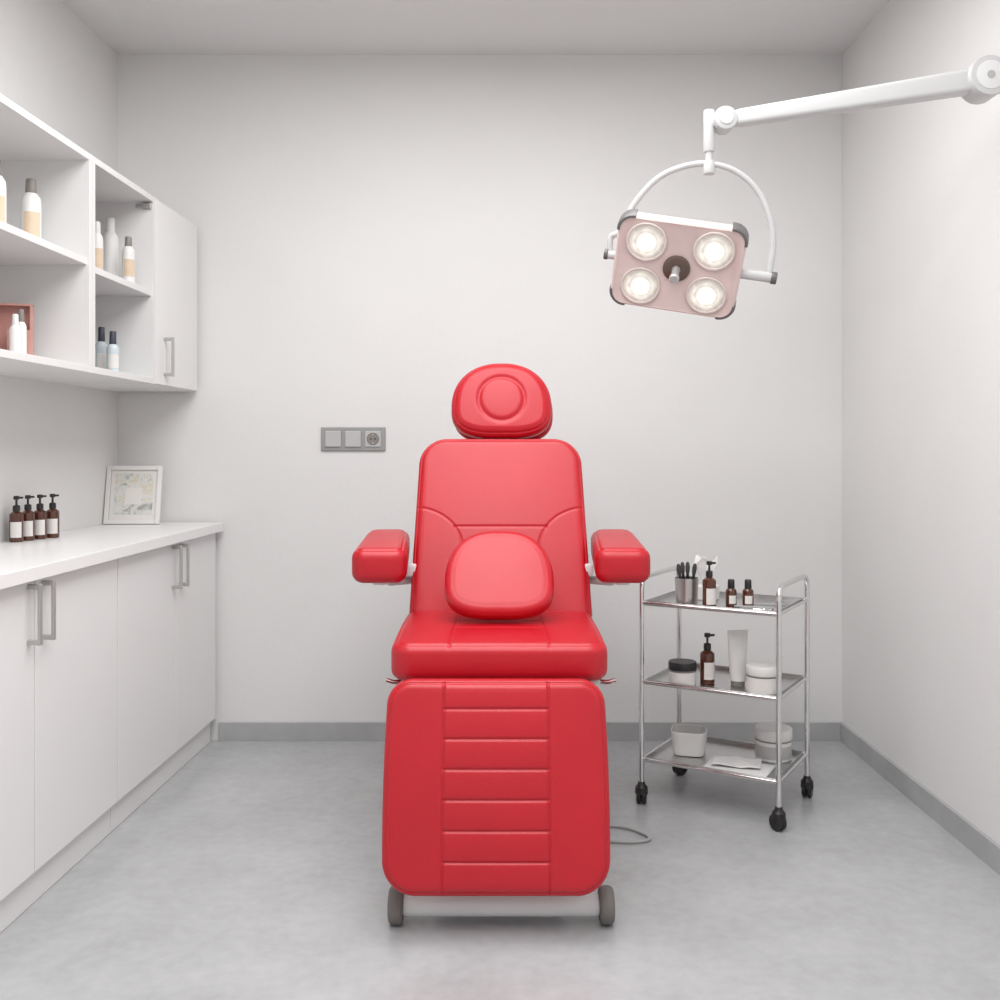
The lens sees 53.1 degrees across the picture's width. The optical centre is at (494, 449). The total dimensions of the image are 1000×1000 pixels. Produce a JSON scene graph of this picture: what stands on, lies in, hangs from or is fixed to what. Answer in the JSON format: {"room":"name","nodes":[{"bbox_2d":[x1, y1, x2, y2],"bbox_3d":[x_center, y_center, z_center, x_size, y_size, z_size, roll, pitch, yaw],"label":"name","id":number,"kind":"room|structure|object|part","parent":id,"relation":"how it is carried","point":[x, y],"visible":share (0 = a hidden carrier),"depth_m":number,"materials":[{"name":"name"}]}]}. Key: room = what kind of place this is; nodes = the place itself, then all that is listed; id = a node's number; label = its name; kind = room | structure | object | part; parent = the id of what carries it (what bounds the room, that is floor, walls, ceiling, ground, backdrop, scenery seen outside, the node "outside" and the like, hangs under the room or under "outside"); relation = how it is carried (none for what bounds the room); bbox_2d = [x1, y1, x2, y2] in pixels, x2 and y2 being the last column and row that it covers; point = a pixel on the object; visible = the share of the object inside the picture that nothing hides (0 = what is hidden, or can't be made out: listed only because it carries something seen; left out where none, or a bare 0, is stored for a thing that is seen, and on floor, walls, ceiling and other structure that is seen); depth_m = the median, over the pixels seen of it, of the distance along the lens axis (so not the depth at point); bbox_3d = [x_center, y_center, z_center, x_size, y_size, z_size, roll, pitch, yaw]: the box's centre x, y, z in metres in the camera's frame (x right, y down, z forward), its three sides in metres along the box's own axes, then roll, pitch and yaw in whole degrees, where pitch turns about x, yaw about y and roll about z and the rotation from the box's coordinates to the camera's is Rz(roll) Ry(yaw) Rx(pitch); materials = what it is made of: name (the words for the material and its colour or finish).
{"room":"beauty treatment room","nodes":[
{"label":"beauty treatment room","id":0,"kind":"room"},
{"bbox_2d":[0,0,117,541],"bbox_3d":[-1.633,-0.207,1.444,0.120,2.700,5.000,0,0,2],"label":"wall","id":1,"kind":"structure","parent":0,"point":[56,438],"depth_m":3.46,"materials":[{"name":"paint"}]},
{"bbox_2d":[0,93,91,372],"bbox_3d":[-1.375,-0.553,2.497,0.322,0.648,0.963,0,0,2],"label":"upper cabinet","id":2,"kind":"object","parent":1,"relation":"attached to","point":[52,272],"visible":1,"depth_m":2.95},
{"bbox_2d":[0,161,6,222],"bbox_3d":[-1.330,-0.670,2.669,0.048,0.205,0.048,0,0,-32],"label":"lotion bottle","id":3,"kind":"object","parent":2,"relation":"on","point":[3,189],"visible":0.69,"depth_m":2.66,"materials":[{"name":"white plastic"}]},
{"bbox_2d":[9,314,20,352],"bbox_3d":[-1.304,-0.309,2.718,0.030,0.120,0.030,0,0,-31],"label":"lotion bottle","id":4,"kind":"object","parent":2,"relation":"on","point":[15,329],"visible":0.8,"depth_m":2.71,"materials":[{"name":"white plastic"}]},
{"bbox_2d":[0,303,33,354],"bbox_3d":[-1.365,-0.331,2.835,0.100,0.164,0.042,0,0,-17],"label":"gift box","id":5,"kind":"object","parent":2,"relation":"in","point":[6,309],"visible":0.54,"depth_m":2.84,"materials":[{"name":"pink cardboard"}]},
{"bbox_2d":[18,309,26,353],"bbox_3d":[-1.312,-0.319,2.768,0.028,0.140,0.028,0,0,-31],"label":"lotion bottle","id":6,"kind":"object","parent":2,"relation":"on","point":[22,324],"visible":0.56,"depth_m":2.76,"materials":[{"name":"white plastic"}]},
{"bbox_2d":[21,178,40,237],"bbox_3d":[-1.324,-0.670,2.853,0.054,0.205,0.054,0,0,-32],"label":"lotion bottle","id":7,"kind":"object","parent":2,"relation":"on","point":[30,201],"visible":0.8,"depth_m":2.83,"materials":[{"name":"white plastic"}]},
{"bbox_2d":[0,221,86,264],"bbox_3d":[-1.375,-0.557,2.497,0.308,0.020,0.923,0,0,2],"label":"shelf","id":8,"kind":"object","parent":2,"relation":"attached to","point":[17,246],"depth_m":2.77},
{"bbox_2d":[0,155,155,383],"bbox_3d":[-1.350,-0.553,3.231,0.322,0.648,0.502,0,0,2],"label":"upper cabinet","id":9,"kind":"object","parent":1,"relation":"attached to","point":[127,308],"visible":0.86,"depth_m":3.46,"materials":[{"name":"white laminate"}]},
{"bbox_2d":[95,221,102,269],"bbox_3d":[-1.290,-0.646,3.243,0.038,0.188,0.038,0,0,-31],"label":"lotion bottle","id":10,"kind":"object","parent":9,"relation":"on","point":[98,237],"visible":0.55,"depth_m":3.23,"materials":[{"name":"white plastic"}]},
{"bbox_2d":[95,327,107,368],"bbox_3d":[-1.326,-0.332,3.369,0.040,0.165,0.040,0,0,-31],"label":"lotion bottle","id":11,"kind":"object","parent":9,"relation":"on","point":[100,346],"visible":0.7,"depth_m":3.35,"materials":[{"name":"plastic"}]},
{"bbox_2d":[103,217,118,276],"bbox_3d":[-1.314,-0.672,3.419,0.052,0.240,0.052,0,0,-31],"label":"lotion bottle","id":12,"kind":"object","parent":9,"relation":"on","point":[110,238],"visible":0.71,"depth_m":3.40,"materials":[{"name":"white plastic"}]},
{"bbox_2d":[106,331,118,370],"bbox_3d":[-1.269,-0.322,3.322,0.040,0.145,0.040,0,0,-31],"label":"lotion bottle","id":13,"kind":"object","parent":9,"relation":"on","point":[112,351],"visible":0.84,"depth_m":3.31,"materials":[{"name":"plastic"}]},
{"bbox_2d":[95,267,150,295],"bbox_3d":[-1.350,-0.542,3.231,0.308,0.020,0.462,0,0,2],"label":"shelf","id":14,"kind":"object","parent":9,"relation":"attached to","point":[106,283],"depth_m":3.29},
{"bbox_2d":[122,236,134,282],"bbox_3d":[-1.234,-0.635,3.366,0.042,0.165,0.042,0,0,-32],"label":"lotion bottle","id":15,"kind":"object","parent":9,"relation":"on","point":[128,253],"visible":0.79,"depth_m":3.35,"materials":[{"name":"white plastic"}]},
{"bbox_2d":[66,199,196,391],"bbox_3d":[-1.316,-0.553,3.702,0.356,0.648,0.439,0,0,2],"label":"upper cabinet","id":16,"kind":"object","parent":1,"relation":"attached to","point":[176,236],"visible":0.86,"depth_m":3.68,"materials":[{"name":"white laminate"}]},
{"bbox_3d":[-1.161,-0.332,3.561,0.035,0.140,0.013,0,0,2],"label":"handle","id":17,"kind":"part","parent":16,"relation":"part of","materials":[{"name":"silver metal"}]},
{"bbox_3d":[-1.181,-0.553,3.697,0.018,0.644,0.436,0,0,2],"label":"door","id":18,"kind":"part","parent":16,"relation":"part of","materials":[{"name":"white laminate"}]},
{"bbox_2d":[61,0,889,54],"bbox_3d":[0.000,-1.607,1.470,3.600,0.100,5.240,0,0,0],"label":"ceiling","id":19,"kind":"structure","parent":0,"point":[128,27],"depth_m":3.66,"materials":[{"name":"paint"}]},
{"bbox_2d":[118,55,841,739],"bbox_3d":[0.000,-0.207,4.000,3.200,2.700,0.120,0,0,0],"label":"wall","id":20,"kind":"structure","parent":0,"point":[375,233],"depth_m":3.94,"materials":[{"name":"paint"}]},
{"bbox_2d":[321,427,385,450],"bbox_3d":[-0.555,-0.043,3.931,0.251,0.090,0.017,0,0,0],"label":"wall socket","id":21,"kind":"object","parent":20,"relation":"attached to","point":[332,438],"visible":1,"depth_m":3.92,"materials":[{"name":"plastic"}]},
{"bbox_2d":[325,431,340,446],"bbox_3d":[-0.635,-0.043,3.928,0.062,0.062,0.008,0,0,0],"label":"switch","id":22,"kind":"object","parent":21,"relation":"attached to","point":[332,438],"depth_m":3.92,"materials":[{"name":"white plastic"}]},
{"bbox_2d":[345,431,360,446],"bbox_3d":[-0.557,-0.043,3.928,0.062,0.062,0.008,0,0,0],"label":"switch","id":23,"kind":"object","parent":21,"relation":"attached to","point":[352,438],"depth_m":3.92,"materials":[{"name":"white plastic"}]},
{"bbox_2d":[365,431,380,446],"bbox_3d":[-0.479,-0.043,3.929,0.062,0.062,0.006,0,0,0],"label":"outlet","id":24,"kind":"object","parent":21,"relation":"attached to","point":[372,438],"depth_m":3.93,"materials":[{"name":"white plastic"}]},
{"bbox_2d":[219,722,842,740],"bbox_3d":[0.141,1.107,3.934,2.453,0.072,0.012,0,0,0],"label":"baseboard","id":25,"kind":"structure","parent":20,"relation":"attached to","point":[228,731],"depth_m":3.93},
{"bbox_2d":[0,740,999,999],"bbox_3d":[0.000,1.193,1.470,3.600,0.100,5.240,0,0,0],"label":"floor","id":26,"kind":"structure","parent":0,"point":[254,871],"depth_m":2.49,"materials":[{"name":"concrete"}]},
{"bbox_2d":[0,559,116,932],"bbox_3d":[-1.319,0.731,2.491,0.422,0.822,0.995,0,0,2],"label":"base cabinet","id":27,"kind":"object","parent":26,"relation":"on","point":[58,633],"visible":0.91,"depth_m":2.59,"materials":[{"name":"white laminate"}]},
{"bbox_3d":[-1.160,0.686,2.236,0.018,0.726,0.493,0,0,2],"label":"door","id":28,"kind":"part","parent":27,"relation":"part of","materials":[{"name":"white laminate"}]},
{"bbox_3d":[-1.127,0.403,2.449,0.035,0.150,0.013,0,0,2],"label":"handle","id":29,"kind":"part","parent":27,"relation":"part of","materials":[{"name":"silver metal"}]},
{"bbox_3d":[-1.125,0.403,2.518,0.035,0.150,0.013,0,0,2],"label":"handle","id":30,"kind":"part","parent":27,"relation":"part of","materials":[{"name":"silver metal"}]},
{"bbox_3d":[-1.143,0.686,2.734,0.018,0.726,0.495,0,0,2],"label":"door","id":31,"kind":"part","parent":27,"relation":"part of","materials":[{"name":"white laminate"}]},
{"bbox_2d":[0,522,222,589],"bbox_3d":[-1.308,0.300,2.957,0.424,0.034,1.930,0,0,2],"label":"countertop","id":32,"kind":"structure","parent":27,"relation":"on","point":[23,562],"depth_m":3.00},
{"bbox_2d":[9,496,23,541],"bbox_3d":[-1.474,0.212,3.080,0.041,0.142,0.041,0,0,-20],"label":"pump bottle","id":33,"kind":"object","parent":32,"relation":"on","point":[16,518],"visible":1,"depth_m":3.06,"materials":[{"name":"brown glass"}]},
{"bbox_2d":[22,495,34,540],"bbox_3d":[-1.462,0.212,3.130,0.041,0.142,0.041,0,0,-20],"label":"pump bottle","id":34,"kind":"object","parent":32,"relation":"on","point":[29,516],"visible":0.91,"depth_m":3.12,"materials":[{"name":"brown glass"}]},
{"bbox_2d":[34,494,46,538],"bbox_3d":[-1.447,0.212,3.180,0.041,0.142,0.041,0,0,-20],"label":"pump bottle","id":35,"kind":"object","parent":32,"relation":"on","point":[40,514],"visible":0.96,"depth_m":3.17,"materials":[{"name":"brown glass"}]},
{"bbox_2d":[46,494,58,537],"bbox_3d":[-1.429,0.212,3.230,0.041,0.142,0.041,0,0,-20],"label":"pump bottle","id":36,"kind":"object","parent":32,"relation":"on","point":[52,513],"visible":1,"depth_m":3.21,"materials":[{"name":"brown glass"}]},
{"bbox_2d":[103,466,162,523],"bbox_3d":[-1.382,0.172,3.823,0.208,0.223,0.060,0,0,-3],"label":"picture frame","id":37,"kind":"object","parent":32,"relation":"on","point":[133,494],"visible":1,"depth_m":3.82,"materials":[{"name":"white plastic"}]},
{"bbox_2d":[113,473,153,514],"bbox_3d":[-1.382,0.168,3.826,0.146,0.156,0.034,0,0,-3],"label":"print","id":38,"kind":"object","parent":37,"relation":"attached to","point":[133,493],"depth_m":3.82,"materials":[{"name":"paper"}]},
{"bbox_2d":[110,533,215,831],"bbox_3d":[-1.286,0.731,3.456,0.422,0.822,0.929,0,0,2],"label":"base cabinet","id":39,"kind":"object","parent":26,"relation":"on","point":[166,595],"visible":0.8,"depth_m":3.36,"materials":[{"name":"white laminate"}]},
{"bbox_3d":[-1.126,0.686,3.229,0.018,0.726,0.485,0,0,2],"label":"door","id":40,"kind":"part","parent":39,"relation":"part of","materials":[{"name":"white laminate"}]},
{"bbox_3d":[-1.093,0.403,3.438,0.035,0.150,0.013,0,0,2],"label":"handle","id":41,"kind":"part","parent":39,"relation":"part of","materials":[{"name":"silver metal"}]},
{"bbox_3d":[-1.090,0.403,3.508,0.035,0.150,0.013,0,0,2],"label":"handle","id":42,"kind":"part","parent":39,"relation":"part of","materials":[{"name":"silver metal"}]},
{"bbox_3d":[-1.109,0.686,3.694,0.018,0.726,0.437,0,0,2],"label":"door","id":43,"kind":"part","parent":39,"relation":"part of","materials":[{"name":"white laminate"}]},
{"bbox_2d":[352,363,650,924],"bbox_3d":[0.030,0.431,2.810,0.896,1.423,1.047,0,0,0],"label":"chair","id":44,"kind":"object","parent":26,"relation":"on","point":[496,803],"visible":0.94,"depth_m":2.40,"materials":[{"name":"red leather"}]},
{"bbox_3d":[-0.334,0.312,3.010,0.154,0.105,0.500,0,2,-3],"label":"armrest","id":45,"kind":"part","parent":44,"relation":"part of","materials":[{"name":"red leather"}]},
{"bbox_3d":[-0.230,0.584,2.539,0.101,0.019,0.014,0,0,-24],"label":"hinge lever","id":46,"kind":"part","parent":44,"relation":"part of","materials":[{"name":"silver metal"}]},
{"bbox_3d":[0.011,0.526,2.740,0.554,0.106,0.500,0,1,0],"label":"seat","id":47,"kind":"part","parent":44,"relation":"part of","materials":[{"name":"red leather"}]},
{"bbox_2d":[445,531,553,619],"bbox_3d":[0.013,0.348,2.800,0.304,0.232,0.195,0,0,3],"label":"lumbar pillow","id":48,"kind":"object","parent":44,"relation":"on","point":[491,575],"visible":1,"depth_m":2.75,"materials":[{"name":"red leather"}]},
{"bbox_3d":[0.017,0.246,3.090,0.547,0.585,0.090,0,-20,0],"label":"backrest","id":49,"kind":"part","parent":44,"relation":"part of","materials":[{"name":"red leather"}]},
{"bbox_3d":[0.260,0.584,2.539,0.101,0.019,0.014,0,0,24],"label":"hinge lever","id":50,"kind":"part","parent":44,"relation":"part of","materials":[{"name":"silver metal"}]},
{"bbox_3d":[0.368,0.312,3.010,0.154,0.105,0.500,0,2,3],"label":"armrest","id":51,"kind":"part","parent":44,"relation":"part of","materials":[{"name":"red leather"}]},
{"bbox_3d":[0.285,1.131,2.965,0.346,0.024,0.140,0,0,0],"label":"power cord","id":52,"kind":"part","parent":44,"relation":"part of","materials":[{"name":"grey rubber"}]},
{"bbox_2d":[635,566,813,830],"bbox_3d":[0.753,0.773,3.264,0.490,0.740,0.391,0,0,31],"label":"trolley","id":53,"kind":"object","parent":26,"relation":"on","point":[663,754],"visible":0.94,"depth_m":3.23,"materials":[{"name":"silver metal"}]},
{"bbox_3d":[0.561,0.745,3.376,0.017,0.686,0.353,0,0,31],"label":"frame","id":54,"kind":"part","parent":53,"relation":"part of","materials":[{"name":"silver metal"}]},
{"bbox_2d":[668,658,696,684],"bbox_3d":[0.604,0.717,3.223,0.090,0.074,0.090,0,0,0],"label":"jar","id":55,"kind":"object","parent":53,"relation":"on","point":[681,670],"visible":0.9,"depth_m":3.19,"materials":[{"name":"white plastic"}]},
{"bbox_3d":[0.604,0.693,3.223,0.090,0.025,0.090,0,0,0],"label":"lid","id":56,"kind":"part","parent":55,"relation":"part of","materials":[{"name":"black plastic"}]},
{"bbox_2d":[675,576,698,604],"bbox_3d":[0.615,0.454,3.208,0.077,0.090,0.077,0,0,0],"label":"metal cup","id":57,"kind":"object","parent":53,"relation":"on","point":[686,590],"visible":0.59,"depth_m":3.18,"materials":[{"name":"silver metal"}]},
{"bbox_2d":[676,564,681,578],"bbox_3d":[0.594,0.427,3.195,0.032,0.132,0.015,0,0,-26],"label":"makeup brush","id":58,"kind":"object","parent":57,"relation":"in","point":[678,568],"visible":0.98,"depth_m":3.19,"materials":[{"name":"black plastic"}]},
{"bbox_2d":[680,562,684,578],"bbox_3d":[0.606,0.426,3.220,0.018,0.134,0.015,0,0,10],"label":"makeup brush","id":59,"kind":"object","parent":57,"relation":"in","point":[682,565],"visible":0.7,"depth_m":3.21,"materials":[{"name":"black plastic"}]},
{"bbox_2d":[685,562,689,578],"bbox_3d":[0.622,0.426,3.224,0.015,0.134,0.019,0,0,-13],"label":"makeup brush","id":60,"kind":"object","parent":57,"relation":"in","point":[687,567],"visible":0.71,"depth_m":3.22,"materials":[{"name":"black plastic"}]},
{"bbox_2d":[692,563,696,578],"bbox_3d":[0.634,0.427,3.195,0.015,0.133,0.025,0,0,-38],"label":"makeup brush","id":61,"kind":"object","parent":57,"relation":"in","point":[694,568],"visible":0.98,"depth_m":3.19,"materials":[{"name":"black plastic"}]},
{"bbox_2d":[671,724,707,756],"bbox_3d":[0.644,0.964,3.314,0.117,0.081,0.112,0,0,14],"label":"tub","id":62,"kind":"object","parent":53,"relation":"on","point":[687,739],"visible":1,"depth_m":3.27,"materials":[{"name":"white plastic"}]},
{"bbox_2d":[694,555,718,599],"bbox_3d":[0.705,0.426,3.341,0.080,0.146,0.060,0,0,31],"label":"tissue box","id":63,"kind":"object","parent":53,"relation":"on","point":[702,567],"visible":0.52,"depth_m":3.33,"materials":[{"name":"white paper"}]},
{"bbox_2d":[700,633,714,684],"bbox_3d":[0.687,0.673,3.234,0.047,0.163,0.047,0,0,-11],"label":"pump bottle","id":64,"kind":"object","parent":53,"relation":"on","point":[707,657],"visible":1,"depth_m":3.22,"materials":[{"name":"orange glass"}]},
{"bbox_2d":[702,561,715,605],"bbox_3d":[0.675,0.424,3.149,0.042,0.150,0.042,0,0,-11],"label":"pump bottle","id":65,"kind":"object","parent":53,"relation":"on","point":[708,583],"visible":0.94,"depth_m":3.13,"materials":[{"name":"orange glass"}]},
{"bbox_2d":[645,736,803,781],"bbox_3d":[0.750,0.999,3.261,0.425,0.016,0.326,0,0,31],"label":"shelf","id":66,"kind":"object","parent":53,"relation":"attached to","point":[663,754],"depth_m":3.26,"materials":[{"name":"metal"}]},
{"bbox_2d":[645,663,803,700],"bbox_3d":[0.750,0.749,3.261,0.425,0.016,0.326,0,0,31],"label":"shelf","id":67,"kind":"object","parent":53,"relation":"attached to","point":[722,685],"depth_m":3.19,"materials":[{"name":"metal"}]},
{"bbox_2d":[645,591,803,616],"bbox_3d":[0.750,0.494,3.261,0.425,0.016,0.326,0,0,31],"label":"shelf","id":68,"kind":"object","parent":53,"relation":"attached to","point":[668,599],"depth_m":3.20,"materials":[{"name":"metal"}]},
{"bbox_3d":[0.750,0.999,3.261,0.453,0.012,0.348,0,0,31],"label":"shelf rail","id":69,"kind":"part","parent":53,"relation":"part of","materials":[{"name":"silver metal"}]},
{"bbox_3d":[0.750,0.749,3.261,0.453,0.012,0.348,0,0,31],"label":"shelf rail","id":70,"kind":"part","parent":53,"relation":"part of","materials":[{"name":"silver metal"}]},
{"bbox_3d":[0.750,0.494,3.261,0.453,0.012,0.348,0,0,31],"label":"shelf rail","id":71,"kind":"part","parent":53,"relation":"part of","materials":[{"name":"silver metal"}]},
{"bbox_2d":[726,579,736,607],"bbox_3d":[0.752,0.455,3.183,0.035,0.088,0.035,0,0,-6],"label":"dropper bottle","id":72,"kind":"object","parent":53,"relation":"on","point":[731,592],"visible":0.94,"depth_m":3.17,"materials":[{"name":"orange glass"}]},
{"bbox_2d":[727,630,747,686],"bbox_3d":[0.779,0.666,3.208,0.052,0.176,0.050,0,0,33],"label":"tube","id":73,"kind":"object","parent":53,"relation":"on","point":[737,639],"visible":0.99,"depth_m":3.20,"materials":[{"name":"white plastic"}]},
{"bbox_2d":[704,757,774,776],"bbox_3d":[0.769,1.000,3.154,0.200,0.007,0.125,0,0,28],"label":"folded towel","id":74,"kind":"object","parent":53,"relation":"on","point":[766,769],"visible":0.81,"depth_m":3.12,"materials":[{"name":"white fabric"}]},
{"bbox_2d":[711,755,761,768],"bbox_3d":[0.767,0.989,3.174,0.150,0.009,0.100,0,0,17],"label":"towel","id":75,"kind":"object","parent":74,"relation":"on","point":[733,761],"visible":1,"depth_m":3.17,"materials":[{"name":"white fabric"}]},
{"bbox_2d":[742,579,753,605],"bbox_3d":[0.803,0.455,3.176,0.035,0.088,0.035,0,0,6],"label":"dropper bottle","id":76,"kind":"object","parent":53,"relation":"on","point":[747,593],"visible":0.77,"depth_m":3.17,"materials":[{"name":"orange glass"}]},
{"bbox_2d":[737,607,775,610],"bbox_3d":[0.813,0.495,3.100,0.127,0.008,0.085,0,0,31],"label":"dish","id":77,"kind":"object","parent":53,"relation":"on","point":[773,609],"visible":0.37,"depth_m":3.12,"materials":[{"name":"silver metal"}]},
{"bbox_2d":[738,606,772,608],"bbox_3d":[0.807,0.488,3.095,0.107,0.006,0.006,0,0,26],"label":"instrument","id":78,"kind":"object","parent":77,"relation":"on","point":[738,606],"visible":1,"depth_m":3.09,"materials":[{"name":"metal"}]},
{"bbox_2d":[744,606,775,608],"bbox_3d":[0.825,0.488,3.094,0.107,0.006,0.006,0,0,6],"label":"instrument","id":79,"kind":"object","parent":77,"relation":"on","point":[744,606],"visible":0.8,"depth_m":3.09,"materials":[{"name":"metal"}]},
{"bbox_2d":[746,661,775,694],"bbox_3d":[0.835,0.712,3.122,0.102,0.084,0.102,0,0,0],"label":"jar","id":80,"kind":"object","parent":53,"relation":"on","point":[760,676],"visible":0.85,"depth_m":3.08,"materials":[{"name":"white plastic"}]},
{"bbox_3d":[0.835,0.685,3.122,0.102,0.029,0.102,0,0,0],"label":"lid","id":81,"kind":"part","parent":80,"relation":"part of","materials":[{"name":"white plastic"}]},
{"bbox_2d":[754,722,791,762],"bbox_3d":[0.907,0.953,3.259,0.120,0.102,0.120,0,0,0],"label":"jar","id":82,"kind":"object","parent":53,"relation":"on","point":[764,732],"visible":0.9,"depth_m":3.22,"materials":[{"name":"white plastic"}]},
{"bbox_3d":[0.907,0.920,3.259,0.120,0.035,0.120,0,0,0],"label":"lid","id":83,"kind":"part","parent":82,"relation":"part of","materials":[{"name":"white plastic"}]},
{"bbox_3d":[0.939,0.745,3.146,0.017,0.686,0.353,0,0,31],"label":"frame","id":84,"kind":"part","parent":53,"relation":"part of","materials":[{"name":"silver metal"}]},
{"bbox_2d":[842,0,999,844],"bbox_3d":[1.428,-0.207,1.470,0.120,2.700,4.940,0,0,0],"label":"wall","id":85,"kind":"structure","parent":0,"point":[921,180],"depth_m":3.17,"materials":[{"name":"paint"}]},
{"bbox_2d":[603,55,999,319],"bbox_3d":[0.833,-0.692,2.595,1.101,0.683,0.183,0,0,10],"label":"lamp","id":86,"kind":"object","parent":85,"relation":"attached to","point":[683,265],"visible":1,"depth_m":2.60,"materials":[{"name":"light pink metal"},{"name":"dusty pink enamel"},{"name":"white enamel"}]},
{"bbox_3d":[0.389,-0.438,2.684,0.038,0.038,0.008,10,36,10],"label":"bulb","id":87,"kind":"part","parent":86,"relation":"part of","materials":[{"name":"white glass"}]},
{"bbox_3d":[0.394,-0.541,2.611,0.038,0.038,0.008,10,36,10],"label":"bulb","id":88,"kind":"part","parent":86,"relation":"part of","materials":[{"name":"white glass"}]},
{"bbox_3d":[0.469,-0.457,2.609,0.026,0.026,0.062,10,36,10],"label":"grip handle","id":89,"kind":"part","parent":86,"relation":"part of","materials":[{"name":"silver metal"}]},
{"bbox_3d":[0.559,-0.407,2.654,0.038,0.038,0.008,10,36,10],"label":"bulb","id":90,"kind":"part","parent":86,"relation":"part of","materials":[{"name":"white glass"}]},
{"bbox_3d":[0.562,-0.808,2.626,0.031,0.168,0.031,0,0,0],"label":"stem","id":91,"kind":"part","parent":86,"relation":"part of","materials":[{"name":"white metal"}]},
{"bbox_3d":[0.565,-0.510,2.581,0.038,0.038,0.008,10,36,10],"label":"bulb","id":92,"kind":"part","parent":86,"relation":"part of","materials":[{"name":"white glass"}]},
{"bbox_3d":[0.911,-0.903,2.571,0.597,0.112,0.052,0,0,9],"label":"support arm","id":93,"kind":"part","parent":86,"relation":"part of","materials":[{"name":"white metal"}]},
{"bbox_2d":[840,723,999,874],"bbox_3d":[1.362,1.107,1.464,0.012,0.072,4.927,0,0,0],"label":"baseboard","id":94,"kind":"structure","parent":85,"relation":"attached to","point":[964,831],"depth_m":3.14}
]}

